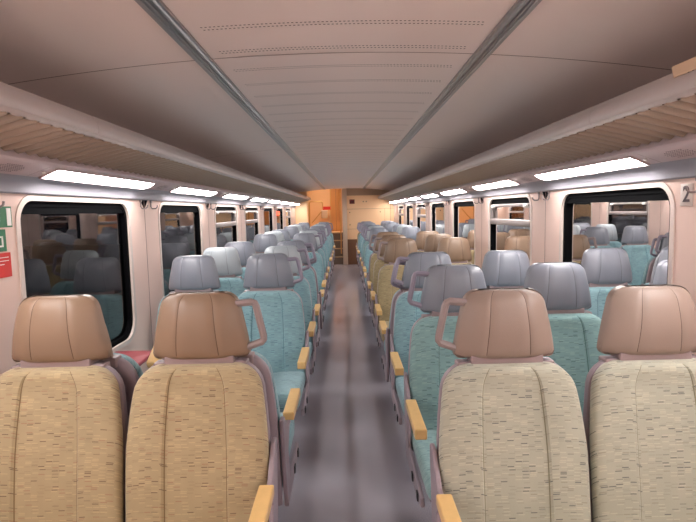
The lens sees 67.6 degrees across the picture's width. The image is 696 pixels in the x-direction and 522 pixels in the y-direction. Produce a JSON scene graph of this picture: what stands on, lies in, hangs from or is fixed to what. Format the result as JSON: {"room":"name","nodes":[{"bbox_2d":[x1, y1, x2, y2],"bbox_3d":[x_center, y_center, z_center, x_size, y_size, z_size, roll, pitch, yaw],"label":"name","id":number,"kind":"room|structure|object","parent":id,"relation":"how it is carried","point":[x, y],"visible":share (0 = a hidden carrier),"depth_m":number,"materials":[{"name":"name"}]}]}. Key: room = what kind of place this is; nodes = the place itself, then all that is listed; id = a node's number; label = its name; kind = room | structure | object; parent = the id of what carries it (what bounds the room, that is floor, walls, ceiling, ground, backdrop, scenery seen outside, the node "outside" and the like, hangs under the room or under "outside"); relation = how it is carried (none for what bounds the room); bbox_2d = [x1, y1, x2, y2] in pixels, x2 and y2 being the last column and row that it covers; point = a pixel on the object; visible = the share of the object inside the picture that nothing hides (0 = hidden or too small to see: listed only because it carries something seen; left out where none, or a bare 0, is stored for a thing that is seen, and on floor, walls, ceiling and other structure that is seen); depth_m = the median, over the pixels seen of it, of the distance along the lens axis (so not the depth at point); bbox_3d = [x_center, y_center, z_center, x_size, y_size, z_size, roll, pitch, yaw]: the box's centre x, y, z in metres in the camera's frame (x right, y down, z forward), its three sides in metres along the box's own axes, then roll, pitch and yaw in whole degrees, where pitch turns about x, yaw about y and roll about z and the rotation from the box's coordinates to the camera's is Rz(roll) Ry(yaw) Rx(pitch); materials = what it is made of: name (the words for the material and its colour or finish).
{"room":"train carriage","nodes":[
{"label":"train carriage","id":0,"kind":"room"},
{"bbox_2d":[0,193,295,374],"bbox_3d":[-1.421,-0.289,6.894,0.063,2.300,19.000,-1,6,0],"label":"wall","id":1,"kind":"structure","parent":0,"point":[10,290],"depth_m":3.43,"materials":[{"name":"plastic"}]},
{"bbox_2d":[0,229,6,251],"bbox_3d":[-1.359,-0.077,2.005,0.003,0.087,0.125,-1,6,0],"label":"sticker","id":2,"kind":"object","parent":1,"relation":"attached to","point":[3,246],"visible":1,"depth_m":2.05,"materials":[{"name":"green plastic"}]},
{"bbox_2d":[0,252,11,277],"bbox_3d":[-1.357,0.020,2.024,0.003,0.097,0.145,-1,6,0],"label":"warning sticker","id":3,"kind":"object","parent":1,"relation":"attached to","point":[5,258],"visible":1,"depth_m":2.06,"materials":[{"name":"red plastic"}]},
{"bbox_2d":[0,206,12,227],"bbox_3d":[-1.361,-0.169,2.004,0.003,0.083,0.202,-1,6,0],"label":"sticker","id":4,"kind":"object","parent":1,"relation":"attached to","point":[5,211],"visible":1,"depth_m":2.07,"materials":[{"name":"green plastic"}]},
{"bbox_2d":[15,195,136,352],"bbox_3d":[-1.380,0.111,2.730,0.051,0.884,1.144,-1,6,0],"label":"window","id":5,"kind":"structure","parent":1,"relation":"in","point":[29,204],"depth_m":2.91,"materials":[{"name":"white plastic"}]},
{"bbox_2d":[38,168,155,189],"bbox_3d":[-1.265,-0.426,2.753,0.090,0.049,1.134,-1,6,0],"label":"strip light","id":6,"kind":"object","parent":1,"relation":"attached to","point":[58,174],"visible":1,"depth_m":2.56,"materials":[{"name":"white"}]},
{"bbox_2d":[114,350,151,365],"bbox_3d":[-1.216,0.657,2.788,0.240,0.244,0.440,-1,6,0],"label":"table","id":7,"kind":"object","parent":1,"relation":"attached to","point":[140,357],"visible":0.17,"depth_m":2.90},
{"bbox_2d":[0,173,296,207],"bbox_3d":[-1.403,-0.806,6.844,0.122,0.143,19.000,-1,6,0],"label":"trim","id":8,"kind":"structure","parent":1,"relation":"attached to","point":[9,183],"depth_m":2.79,"materials":[{"name":"plastic"}]},
{"bbox_2d":[144,207,152,347],"bbox_3d":[-1.358,0.384,3.580,0.002,1.600,0.003,-1,6,0],"label":"trim","id":9,"kind":"structure","parent":1,"relation":"attached to","point":[144,207],"depth_m":3.55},
{"bbox_2d":[0,148,300,203],"bbox_3d":[-1.345,-0.768,5.829,0.227,0.123,16.970,-1,6,0],"label":"trim","id":10,"kind":"structure","parent":1,"relation":"attached to","point":[32,164],"depth_m":2.30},
{"bbox_2d":[0,82,310,202],"bbox_3d":[-1.201,-0.907,5.816,0.481,0.270,16.967,-1,6,0],"label":"luggage rack","id":11,"kind":"object","parent":1,"relation":"attached to","point":[31,124],"visible":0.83,"depth_m":2.15,"materials":[{"name":"metal"}]},
{"bbox_2d":[158,201,203,297],"bbox_3d":[-1.391,-0.048,4.362,0.051,0.884,1.144,-1,6,0],"label":"window","id":12,"kind":"structure","parent":1,"relation":"in","point":[165,206],"depth_m":4.40,"materials":[{"name":"white plastic"}]},
{"bbox_2d":[169,186,217,195],"bbox_3d":[-1.277,-0.585,4.385,0.090,0.049,1.134,-1,6,0],"label":"strip light","id":13,"kind":"object","parent":1,"relation":"attached to","point":[181,189],"visible":0.99,"depth_m":4.24,"materials":[{"name":"white"}]},
{"bbox_2d":[214,204,238,246],"bbox_3d":[-1.400,-0.207,5.994,0.057,0.884,1.144,-1,6,0],"label":"window","id":14,"kind":"structure","parent":1,"relation":"in","point":[220,208],"depth_m":6.06,"materials":[{"name":"white plastic"}]},
{"bbox_2d":[222,193,248,199],"bbox_3d":[-1.288,-0.744,6.017,0.090,0.049,1.134,-1,6,0],"label":"strip light","id":15,"kind":"object","parent":1,"relation":"attached to","point":[230,196],"visible":0.98,"depth_m":5.90,"materials":[{"name":"white"}]},
{"bbox_2d":[225,194,247,198],"bbox_3d":[-1.289,-0.743,6.017,0.074,0.036,1.110,-1,6,0],"label":"diffuser","id":16,"kind":"object","parent":15,"relation":"attached to","point":[231,196],"depth_m":5.90,"materials":[{"name":"white"}]},
{"bbox_2d":[244,205,259,238],"bbox_3d":[-1.412,-0.366,7.626,0.057,0.884,1.144,-1,6,0],"label":"window","id":17,"kind":"structure","parent":1,"relation":"in","point":[247,208],"depth_m":7.79,"materials":[{"name":"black glass"}]},
{"bbox_2d":[250,197,267,201],"bbox_3d":[-1.300,-0.903,7.649,0.090,0.049,1.134,-1,6,0],"label":"strip light","id":18,"kind":"object","parent":1,"relation":"attached to","point":[255,198],"visible":0.9,"depth_m":7.53,"materials":[{"name":"white"}]},
{"bbox_2d":[253,198,266,201],"bbox_3d":[-1.300,-0.901,7.649,0.074,0.036,1.110,-1,6,0],"label":"diffuser","id":19,"kind":"object","parent":18,"relation":"attached to","point":[254,199],"depth_m":7.59,"materials":[{"name":"white"}]},
{"bbox_2d":[263,206,273,232],"bbox_3d":[-1.426,-0.524,9.258,0.051,0.884,1.144,-1,6,0],"label":"window","id":20,"kind":"structure","parent":1,"relation":"in","point":[266,208],"depth_m":9.75,"materials":[{"name":"black glass"}]},
{"bbox_2d":[276,207,283,229],"bbox_3d":[-1.438,-0.683,10.890,0.051,0.884,1.144,-1,6,0],"label":"window","id":21,"kind":"structure","parent":1,"relation":"in","point":[279,213],"depth_m":11.06,"materials":[{"name":"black glass"}]},
{"bbox_2d":[285,207,290,225],"bbox_3d":[-1.447,-0.842,12.521,0.057,0.884,1.144,-1,6,0],"label":"window","id":22,"kind":"structure","parent":1,"relation":"in","point":[288,211],"depth_m":12.72,"materials":[{"name":"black glass"}]},
{"bbox_2d":[295,191,307,223],"bbox_3d":[-1.275,-0.969,14.355,0.340,2.200,0.040,-1,6,0],"label":"trim","id":23,"kind":"structure","parent":1,"relation":"attached to","point":[301,210],"depth_m":14.30,"materials":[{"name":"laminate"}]},
{"bbox_2d":[307,188,343,230],"bbox_3d":[-0.104,-1.392,16.367,2.800,2.600,0.050,-1,6,0],"label":"wall","id":24,"kind":"structure","parent":0,"point":[316,195],"depth_m":16.30,"materials":[{"name":"laminate"}]},
{"bbox_2d":[321,210,327,217],"bbox_3d":[-0.724,-1.446,16.111,0.200,0.245,0.150,-1,6,0],"label":"sign","id":25,"kind":"object","parent":24,"relation":"attached to","point":[324,213],"visible":1,"depth_m":16.04,"materials":[{"name":"paper"}]},
{"bbox_2d":[330,189,341,230],"bbox_3d":[-0.386,-1.708,16.267,0.350,1.540,0.084,-1,6,0],"label":"door","id":26,"kind":"structure","parent":24,"relation":"in","point":[334,193],"depth_m":16.29,"materials":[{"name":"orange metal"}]},
{"bbox_2d":[0,0,695,192],"bbox_3d":[-0.046,-1.143,5.827,2.840,0.173,17.020,-1,6,0],"label":"ceiling","id":27,"kind":"structure","parent":0,"point":[179,105],"depth_m":2.10,"materials":[{"name":"plastic"}]},
{"bbox_2d":[134,0,325,189],"bbox_3d":[-0.576,-1.135,5.798,0.064,0.017,16.970,-1,6,0],"label":"trim","id":28,"kind":"structure","parent":27,"relation":"attached to","point":[157,10],"depth_m":1.98,"materials":[{"name":"metal"}]},
{"bbox_2d":[8,52,669,84],"bbox_3d":[-0.018,-0.738,1.988,2.840,0.113,0.006,-1,6,0],"label":"trim","id":29,"kind":"structure","parent":27,"relation":"attached to","point":[340,52],"depth_m":1.98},
{"bbox_2d":[200,20,482,186],"bbox_3d":[-0.054,-1.267,6.891,0.908,0.011,13.529,-1,6,0],"label":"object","id":30,"kind":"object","parent":27,"relation":"attached to","point":[366,20],"depth_m":2.15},
{"bbox_2d":[362,0,541,188],"bbox_3d":[0.484,-1.159,5.804,0.064,0.017,16.970,-1,6,0],"label":"trim","id":31,"kind":"structure","parent":27,"relation":"attached to","point":[521,9],"depth_m":2.05,"materials":[{"name":"metal"}]},
{"bbox_2d":[278,264,431,521],"bbox_3d":[-0.008,0.854,7.016,2.834,0.060,19.000,-1,6,0],"label":"floor","id":32,"kind":"structure","parent":0,"point":[352,465],"depth_m":3.52,"materials":[{"name":"carpet"}]},
{"bbox_2d":[0,294,127,521],"bbox_3d":[-1.042,0.763,1.617,0.500,1.214,0.726,-1,6,0],"label":"seat","id":33,"kind":"object","parent":32,"relation":"on","point":[64,414],"visible":0.98,"depth_m":1.81,"materials":[{"name":"beige fabric"}]},
{"bbox_2d":[99,324,142,423],"bbox_3d":[-1.041,0.722,2.350,0.500,1.153,0.726,-1,6,0],"label":"seat","id":34,"kind":"object","parent":32,"relation":"on","point":[128,368],"visible":0.13,"depth_m":2.00,"materials":[{"name":"grey plastic"}]},
{"bbox_2d":[155,255,220,331],"bbox_3d":[-1.054,0.597,3.315,0.500,1.214,0.726,-1,6,0],"label":"seat","id":35,"kind":"object","parent":32,"relation":"on","point":[189,273],"visible":0.26,"depth_m":3.54,"materials":[{"name":"grey leather"}]},
{"bbox_2d":[125,291,277,521],"bbox_3d":[-0.507,0.751,1.620,0.538,1.214,0.726,-1,6,0],"label":"seat","id":36,"kind":"object","parent":32,"relation":"on","point":[200,448],"visible":1,"depth_m":1.81,"materials":[{"name":"beige fabric"}]},
{"bbox_2d":[146,346,299,505],"bbox_3d":[-0.518,0.710,2.353,0.562,1.153,0.726,-1,6,0],"label":"seat","id":37,"kind":"object","parent":32,"relation":"on","point":[282,425],"visible":0.26,"depth_m":2.10,"materials":[{"name":"grey plastic"}]},
{"bbox_2d":[280,413,294,486],"bbox_3d":[-0.521,0.878,2.448,0.498,0.130,0.570,-1,6,0],"label":"seat cushion","id":38,"kind":"object","parent":37,"relation":"on","point":[291,431],"depth_m":2.50,"materials":[{"name":"plastic"}]},
{"bbox_2d":[203,247,248,296],"bbox_3d":[-1.060,0.521,4.096,0.500,1.214,0.726,-1,6,0],"label":"seat","id":39,"kind":"object","parent":32,"relation":"on","point":[227,260],"visible":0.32,"depth_m":4.32,"materials":[{"name":"teal fabric"}]},
{"bbox_2d":[225,241,255,289],"bbox_3d":[-1.065,0.446,4.875,0.500,1.214,0.726,-1,6,0],"label":"seat","id":40,"kind":"object","parent":32,"relation":"on","point":[245,249],"visible":0.1,"depth_m":5.10,"materials":[{"name":"teal fabric"}]},
{"bbox_2d":[253,234,277,253],"bbox_3d":[-1.078,0.280,6.579,0.500,1.214,0.726,-1,6,0],"label":"seat","id":41,"kind":"object","parent":32,"relation":"on","point":[261,242],"visible":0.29,"depth_m":6.80,"materials":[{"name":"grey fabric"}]},
{"bbox_2d":[238,253,309,415],"bbox_3d":[-0.519,0.586,3.317,0.538,1.214,0.726,-1,6,0],"label":"seat","id":42,"kind":"object","parent":32,"relation":"on","point":[268,276],"visible":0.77,"depth_m":3.51,"materials":[{"name":"teal fabric"}]},
{"bbox_2d":[273,371,305,412],"bbox_3d":[-0.533,0.799,3.260,0.498,0.130,0.570,-1,6,0],"label":"seat cushion","id":43,"kind":"object","parent":42,"relation":"on","point":[284,380],"depth_m":3.20,"materials":[{"name":"teal fabric"}]},
{"bbox_2d":[264,231,284,241],"bbox_3d":[-1.083,0.204,7.360,0.500,1.214,0.726,-1,6,0],"label":"seat","id":44,"kind":"object","parent":32,"relation":"on","point":[279,235],"visible":0.12,"depth_m":7.59,"materials":[{"name":"teal fabric"}]},
{"bbox_2d":[271,229,290,240],"bbox_3d":[-1.089,0.128,8.141,0.500,1.214,0.726,-1,6,0],"label":"seat","id":45,"kind":"object","parent":32,"relation":"on","point":[285,232],"visible":0.11,"depth_m":8.38,"materials":[{"name":"teal fabric"}]},
{"bbox_2d":[264,246,315,374],"bbox_3d":[-0.525,0.509,4.099,0.538,1.214,0.726,-1,6,0],"label":"seat","id":46,"kind":"object","parent":32,"relation":"on","point":[302,288],"visible":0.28,"depth_m":4.30,"materials":[{"name":"teal fabric"}]},
{"bbox_2d":[309,342,312,361],"bbox_3d":[-0.539,0.723,4.041,0.498,0.130,0.570,-1,6,0],"label":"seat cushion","id":47,"kind":"object","parent":46,"relation":"on","point":[310,343],"depth_m":4.14,"materials":[{"name":"teal fabric"}]},
{"bbox_2d":[283,226,298,239],"bbox_3d":[-1.101,-0.038,9.843,0.500,1.214,0.726,-1,6,0],"label":"seat","id":48,"kind":"object","parent":32,"relation":"on","point":[293,230],"visible":0.15,"depth_m":10.07,"materials":[{"name":"teal fabric"}]},
{"bbox_2d":[277,240,319,346],"bbox_3d":[-0.530,0.434,4.878,0.538,1.214,0.726,-1,6,0],"label":"seat","id":49,"kind":"object","parent":32,"relation":"on","point":[309,274],"visible":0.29,"depth_m":5.08,"materials":[{"name":"teal fabric"}]},
{"bbox_2d":[299,222,309,228],"bbox_3d":[-1.124,-0.355,13.108,0.500,1.214,0.726,-1,6,0],"label":"seat","id":50,"kind":"object","parent":32,"relation":"on","point":[306,224],"visible":0.11,"depth_m":13.34,"materials":[{"name":"teal fabric"}]},
{"bbox_2d":[293,233,326,310],"bbox_3d":[-0.543,0.268,6.581,0.538,1.214,0.726,-1,6,0],"label":"seat","id":51,"kind":"object","parent":32,"relation":"on","point":[306,237],"visible":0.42,"depth_m":6.79,"materials":[{"name":"teal fabric"}]},
{"bbox_2d":[299,231,327,299],"bbox_3d":[-0.548,0.192,7.363,0.538,1.214,0.726,-1,6,0],"label":"seat","id":52,"kind":"object","parent":32,"relation":"on","point":[320,251],"visible":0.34,"depth_m":7.58,"materials":[{"name":"teal fabric"}]},
{"bbox_2d":[304,246,324,328],"bbox_3d":[-0.529,0.380,5.610,0.538,1.179,0.726,-1,6,0],"label":"seat","id":53,"kind":"object","parent":32,"relation":"on","point":[321,292],"visible":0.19,"depth_m":5.34,"materials":[{"name":"teal fabric"}]},
{"bbox_2d":[303,229,329,290],"bbox_3d":[-0.554,0.116,8.144,0.538,1.214,0.726,-1,6,0],"label":"seat","id":54,"kind":"object","parent":32,"relation":"on","point":[323,248],"visible":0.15,"depth_m":8.36,"materials":[{"name":"teal fabric"}]},
{"bbox_2d":[310,226,331,275],"bbox_3d":[-0.566,-0.050,9.846,0.538,1.214,0.726,-1,6,0],"label":"seat","id":55,"kind":"object","parent":32,"relation":"on","point":[326,244],"visible":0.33,"depth_m":10.05,"materials":[{"name":"teal fabric"}]},
{"bbox_2d":[313,225,332,270],"bbox_3d":[-0.572,-0.126,10.627,0.538,1.214,0.726,-1,6,0],"label":"seat","id":56,"kind":"object","parent":32,"relation":"on","point":[328,239],"visible":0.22,"depth_m":10.85,"materials":[{"name":"plastic"}]},
{"bbox_2d":[315,224,333,266],"bbox_3d":[-0.577,-0.202,11.408,0.538,1.214,0.726,-1,6,0],"label":"seat","id":57,"kind":"object","parent":32,"relation":"on","point":[329,237],"visible":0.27,"depth_m":11.63,"materials":[{"name":"teal fabric"}]},
{"bbox_2d":[318,222,334,259],"bbox_3d":[-0.589,-0.367,13.110,0.538,1.214,0.726,-1,6,0],"label":"seat","id":58,"kind":"object","parent":32,"relation":"on","point":[327,223],"visible":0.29,"depth_m":13.31,"materials":[{"name":"teal fabric"}]},
{"bbox_2d":[331,232,342,264],"bbox_3d":[-0.500,-0.376,15.003,0.710,0.860,1.035,-1,6,0],"label":"staircase","id":59,"kind":"structure","parent":32,"relation":"on","point":[336,235],"depth_m":14.77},
{"bbox_2d":[339,190,341,253],"bbox_3d":[-0.203,-1.075,14.433,0.032,1.750,0.030,-1,6,0],"label":"pole","id":60,"kind":"object","parent":59,"relation":"on","point":[339,190],"visible":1,"depth_m":14.42,"materials":[{"name":"gold metal"}]},
{"bbox_2d":[342,189,347,264],"bbox_3d":[-0.084,-0.937,14.326,0.130,2.090,0.100,-1,6,0],"label":"post","id":61,"kind":"object","parent":32,"relation":"on","point":[344,191],"visible":1,"depth_m":14.27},
{"bbox_2d":[356,221,370,258],"bbox_3d":[0.460,-0.371,12.912,0.538,1.214,0.726,-1,6,0],"label":"seat","id":62,"kind":"object","parent":32,"relation":"on","point":[362,221],"visible":0.17,"depth_m":13.13,"materials":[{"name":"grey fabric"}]},
{"bbox_2d":[356,222,372,262],"bbox_3d":[0.465,-0.294,12.125,0.538,1.214,0.726,-1,6,0],"label":"seat","id":63,"kind":"object","parent":32,"relation":"on","point":[363,222],"visible":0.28,"depth_m":12.35,"materials":[{"name":"teal fabric"}]},
{"bbox_2d":[357,223,375,266],"bbox_3d":[0.471,-0.218,11.344,0.538,1.214,0.726,-1,6,0],"label":"seat","id":64,"kind":"object","parent":32,"relation":"on","point":[361,238],"visible":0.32,"depth_m":11.54,"materials":[{"name":"teal fabric"}]},
{"bbox_2d":[359,225,379,277],"bbox_3d":[0.483,-0.053,9.642,0.538,1.214,0.726,-1,6,0],"label":"seat","id":65,"kind":"object","parent":32,"relation":"on","point":[367,226],"visible":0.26,"depth_m":9.85,"materials":[{"name":"teal fabric"}]},
{"bbox_2d":[364,237,375,302],"bbox_3d":[0.496,0.211,7.109,0.538,1.179,0.726,-1,6,0],"label":"seat","id":66,"kind":"object","parent":32,"relation":"on","point":[367,273],"visible":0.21,"depth_m":6.85,"materials":[{"name":"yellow fabric"}]},
{"bbox_2d":[361,226,382,282],"bbox_3d":[0.489,0.023,8.861,0.538,1.214,0.726,-1,6,0],"label":"seat","id":67,"kind":"object","parent":32,"relation":"on","point":[366,243],"visible":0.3,"depth_m":9.09,"materials":[{"name":"grey fabric"}]},
{"bbox_2d":[362,227,387,290],"bbox_3d":[0.494,0.099,8.079,0.538,1.214,0.726,-1,6,0],"label":"seat","id":68,"kind":"object","parent":32,"relation":"on","point":[368,252],"visible":0.3,"depth_m":8.29,"materials":[{"name":"teal fabric"}]},
{"bbox_2d":[367,232,398,312],"bbox_3d":[0.506,0.265,6.378,0.538,1.214,0.726,-1,6,0],"label":"seat","id":69,"kind":"object","parent":32,"relation":"on","point":[374,258],"visible":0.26,"depth_m":6.59,"materials":[{"name":"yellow fabric"}]},
{"bbox_2d":[370,235,405,327],"bbox_3d":[0.512,0.341,5.596,0.538,1.214,0.726,-1,6,0],"label":"seat","id":70,"kind":"object","parent":32,"relation":"on","point":[378,264],"visible":0.27,"depth_m":5.80,"materials":[{"name":"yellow fabric"}]},
{"bbox_2d":[385,222,397,231],"bbox_3d":[1.006,-0.230,11.347,0.500,1.214,0.726,-1,6,0],"label":"seat","id":71,"kind":"object","parent":32,"relation":"on","point":[389,225],"visible":0.15,"depth_m":11.57,"materials":[{"name":"teal fabric"}]},
{"bbox_2d":[379,261,408,381],"bbox_3d":[0.519,0.524,3.895,0.538,1.179,0.726,-1,6,0],"label":"seat","id":72,"kind":"object","parent":32,"relation":"on","point":[385,330],"visible":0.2,"depth_m":3.63,"materials":[{"name":"teal fabric"}]},
{"bbox_2d":[374,238,417,347],"bbox_3d":[0.518,0.417,4.816,0.538,1.214,0.726,-1,6,0],"label":"seat","id":73,"kind":"object","parent":32,"relation":"on","point":[395,248],"visible":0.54,"depth_m":5.02,"materials":[{"name":"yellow fabric"}]},
{"bbox_2d":[378,321,388,341],"bbox_3d":[0.542,0.630,4.758,0.498,0.130,0.570,-1,6,0],"label":"seat cushion","id":74,"kind":"object","parent":73,"relation":"on","point":[387,322],"depth_m":4.71,"materials":[{"name":"fabric"}]},
{"bbox_2d":[396,225,412,234],"bbox_3d":[1.024,0.011,8.863,0.500,1.214,0.726,-1,6,0],"label":"seat","id":75,"kind":"object","parent":32,"relation":"on","point":[399,228],"visible":0.14,"depth_m":9.10,"materials":[{"name":"grey fabric"}]},
{"bbox_2d":[401,227,419,240],"bbox_3d":[1.029,0.087,8.082,0.500,1.214,0.726,-1,6,0],"label":"seat","id":76,"kind":"object","parent":32,"relation":"on","point":[408,232],"visible":0.18,"depth_m":8.30,"materials":[{"name":"teal fabric"}]},
{"bbox_2d":[390,251,451,424],"bbox_3d":[0.529,0.578,3.163,0.538,1.214,0.726,-1,6,0],"label":"seat","id":77,"kind":"object","parent":32,"relation":"on","point":[406,315],"visible":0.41,"depth_m":3.36,"materials":[{"name":"teal fabric"}]},
{"bbox_2d":[395,377,404,414],"bbox_3d":[0.553,0.791,3.105,0.498,0.130,0.570,-1,6,0],"label":"seat cushion","id":78,"kind":"object","parent":77,"relation":"on","point":[399,381],"depth_m":3.11,"materials":[{"name":"teal fabric"}]},
{"bbox_2d":[415,231,438,251],"bbox_3d":[1.041,0.253,6.380,0.500,1.214,0.726,-1,6,0],"label":"seat","id":79,"kind":"object","parent":32,"relation":"on","point":[421,236],"visible":0.2,"depth_m":6.61,"materials":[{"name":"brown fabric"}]},
{"bbox_2d":[424,234,451,251],"bbox_3d":[1.047,0.329,5.599,0.500,1.214,0.726,-1,6,0],"label":"seat","id":80,"kind":"object","parent":32,"relation":"on","point":[432,240],"visible":0.2,"depth_m":5.83,"materials":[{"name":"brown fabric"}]},
{"bbox_2d":[404,264,486,507],"bbox_3d":[0.535,0.657,2.350,0.538,1.214,0.726,-1,6,0],"label":"seat","id":81,"kind":"object","parent":32,"relation":"on","point":[428,362],"visible":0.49,"depth_m":2.54,"materials":[{"name":"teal fabric"}]},
{"bbox_2d":[411,430,436,499],"bbox_3d":[0.559,0.870,2.292,0.498,0.130,0.570,-1,6,0],"label":"seat cushion","id":82,"kind":"object","parent":81,"relation":"on","point":[421,448],"depth_m":2.27,"materials":[{"name":"teal fabric"}]},
{"bbox_2d":[437,237,471,264],"bbox_3d":[1.052,0.405,4.819,0.500,1.214,0.726,-1,6,0],"label":"seat","id":83,"kind":"object","parent":32,"relation":"on","point":[457,248],"visible":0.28,"depth_m":5.05,"materials":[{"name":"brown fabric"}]},
{"bbox_2d":[482,250,529,287],"bbox_3d":[1.064,0.566,3.165,0.500,1.214,0.726,-1,6,0],"label":"seat","id":84,"kind":"object","parent":32,"relation":"on","point":[500,268],"visible":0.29,"depth_m":3.39,"materials":[{"name":"teal fabric"}]},
{"bbox_2d":[430,288,590,521],"bbox_3d":[0.541,0.735,1.545,0.538,1.214,0.726,-1,6,0],"label":"seat","id":85,"kind":"object","parent":32,"relation":"on","point":[511,445],"visible":1,"depth_m":1.74,"materials":[{"name":"beige fabric"}]},
{"bbox_2d":[523,262,605,416],"bbox_3d":[1.070,0.645,2.352,0.500,1.214,0.726,-1,6,0],"label":"seat","id":86,"kind":"object","parent":32,"relation":"on","point":[563,286],"visible":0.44,"depth_m":2.56,"materials":[{"name":"grey fabric"}]},
{"bbox_2d":[583,284,695,521],"bbox_3d":[1.076,0.723,1.548,0.500,1.214,0.726,-1,6,0],"label":"seat","id":87,"kind":"object","parent":32,"relation":"on","point":[639,407],"visible":0.99,"depth_m":1.75,"materials":[{"name":"beige fabric"}]},
{"bbox_2d":[347,195,393,238],"bbox_3d":[0.644,-1.013,14.374,1.340,2.200,0.060,-1,6,0],"label":"wall","id":88,"kind":"structure","parent":0,"point":[362,211],"depth_m":14.31,"materials":[{"name":"laminate"}]},
{"bbox_2d":[348,239,357,264],"bbox_3d":[0.641,-0.263,14.413,1.300,0.700,0.008,-1,6,0],"label":"trim","id":89,"kind":"structure","parent":88,"relation":"attached to","point":[352,259],"depth_m":14.41,"materials":[{"name":"laminate"}]},
{"bbox_2d":[346,188,388,195],"bbox_3d":[0.625,-1.905,14.251,1.340,0.200,0.012,-1,6,0],"label":"trim","id":90,"kind":"structure","parent":88,"relation":"attached to","point":[350,191],"depth_m":14.25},
{"bbox_2d":[394,177,695,354],"bbox_3d":[1.355,-0.351,6.908,0.063,2.300,19.000,-1,6,0],"label":"wall","id":91,"kind":"structure","parent":0,"point":[545,230],"depth_m":3.42,"materials":[{"name":"plastic"}]},
{"bbox_2d":[398,205,403,223],"bbox_3d":[1.300,-0.903,12.535,0.057,0.884,1.144,-1,6,0],"label":"window","id":92,"kind":"structure","parent":91,"relation":"in","point":[400,207],"depth_m":12.73,"materials":[{"name":"clear glass"}]},
{"bbox_2d":[406,204,412,225],"bbox_3d":[1.314,-0.745,10.903,0.051,0.884,1.144,-1,6,0],"label":"window","id":93,"kind":"structure","parent":91,"relation":"in","point":[409,210],"depth_m":11.14,"materials":[{"name":"clear glass"}]},
{"bbox_2d":[416,203,425,230],"bbox_3d":[1.323,-0.586,9.271,0.057,0.884,1.144,-1,6,0],"label":"window","id":94,"kind":"structure","parent":91,"relation":"in","point":[420,208],"depth_m":9.41,"materials":[{"name":"clear glass"}]},
{"bbox_2d":[421,194,438,197],"bbox_3d":[1.199,-0.958,7.661,0.090,0.049,1.134,-1,6,0],"label":"strip light","id":95,"kind":"object","parent":91,"relation":"attached to","point":[427,195],"visible":0.96,"depth_m":7.56,"materials":[{"name":"white"}]},
{"bbox_2d":[431,201,444,233],"bbox_3d":[1.337,-0.427,7.639,0.051,0.884,1.144,-1,6,0],"label":"window","id":96,"kind":"structure","parent":91,"relation":"in","point":[437,208],"depth_m":7.72,"materials":[{"name":"clear glass"}]},
{"bbox_2d":[440,188,466,194],"bbox_3d":[1.210,-0.800,6.029,0.090,0.049,1.134,-1,6,0],"label":"strip light","id":97,"kind":"object","parent":91,"relation":"attached to","point":[455,191],"visible":0.98,"depth_m":5.92,"materials":[{"name":"white"}]},
{"bbox_2d":[452,198,475,264],"bbox_3d":[1.349,-0.268,6.007,0.051,0.884,1.144,-1,6,0],"label":"window","id":98,"kind":"structure","parent":91,"relation":"in","point":[463,210],"depth_m":5.95,"materials":[{"name":"clear glass"}]},
{"bbox_2d":[471,179,519,190],"bbox_3d":[1.222,-0.641,4.397,0.090,0.049,1.134,-1,6,0],"label":"strip light","id":99,"kind":"object","parent":91,"relation":"attached to","point":[503,183],"visible":0.99,"depth_m":4.25,"materials":[{"name":"white"}]},
{"bbox_2d":[488,193,531,265],"bbox_3d":[1.358,-0.109,4.375,0.057,0.884,1.144,-1,6,0],"label":"window","id":100,"kind":"structure","parent":91,"relation":"in","point":[509,216],"depth_m":4.34,"materials":[{"name":"clear glass"}]},
{"bbox_2d":[378,70,695,200],"bbox_3d":[1.118,-0.959,5.828,0.481,0.270,16.967,-1,6,0],"label":"luggage rack","id":101,"kind":"object","parent":91,"relation":"attached to","point":[664,107],"visible":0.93,"depth_m":2.13,"materials":[{"name":"metal"}]},
{"bbox_2d":[672,57,695,77],"bbox_3d":[0.932,-0.516,1.323,0.048,0.031,0.308,-1,6,0],"label":"ceiling speaker","id":102,"kind":"object","parent":101,"relation":"attached to","point":[687,66],"visible":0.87,"depth_m":1.41},
{"bbox_2d":[388,132,695,202],"bbox_3d":[1.268,-0.827,5.842,0.227,0.123,16.970,-1,6,0],"label":"trim","id":103,"kind":"structure","parent":91,"relation":"attached to","point":[653,150],"depth_m":2.22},
{"bbox_2d":[392,157,695,205],"bbox_3d":[1.314,-0.866,6.858,0.122,0.143,19.000,-1,6,0],"label":"trim","id":104,"kind":"structure","parent":91,"relation":"attached to","point":[684,168],"depth_m":2.76,"materials":[{"name":"plastic"}]},
{"bbox_2d":[533,156,649,180],"bbox_3d":[1.234,-0.482,2.765,0.090,0.049,1.134,-1,6,0],"label":"strip light","id":105,"kind":"object","parent":91,"relation":"attached to","point":[628,162],"visible":1,"depth_m":2.57,"materials":[{"name":"white"}]},
{"bbox_2d":[559,181,675,319],"bbox_3d":[1.373,0.049,2.744,0.051,0.884,1.144,-1,6,0],"label":"window","id":106,"kind":"structure","parent":91,"relation":"in","point":[623,234],"depth_m":2.65,"materials":[{"name":"clear glass"}]},
{"bbox_2d":[664,149,695,156],"bbox_3d":[1.239,-0.403,1.944,0.052,0.022,0.164,-1,6,0],"label":"air vent","id":107,"kind":"object","parent":91,"relation":"attached to","point":[678,149],"visible":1,"depth_m":1.94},
{"bbox_2d":[680,183,693,205],"bbox_3d":[1.347,-0.263,2.069,0.005,0.088,0.076,-1,6,0],"label":"number plate","id":108,"kind":"object","parent":91,"relation":"attached to","point":[686,199],"visible":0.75,"depth_m":2.07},
{"label":"outside","id":109,"kind":"structure","parent":0,"visible":0},
{"bbox_2d":[23,241,253,339],"bbox_3d":[-0.061,1.397,20.230,80.000,0.100,80.000,-1,6,0],"label":"ground","id":110,"kind":"structure","parent":109,"point":[95,271],"depth_m":30.92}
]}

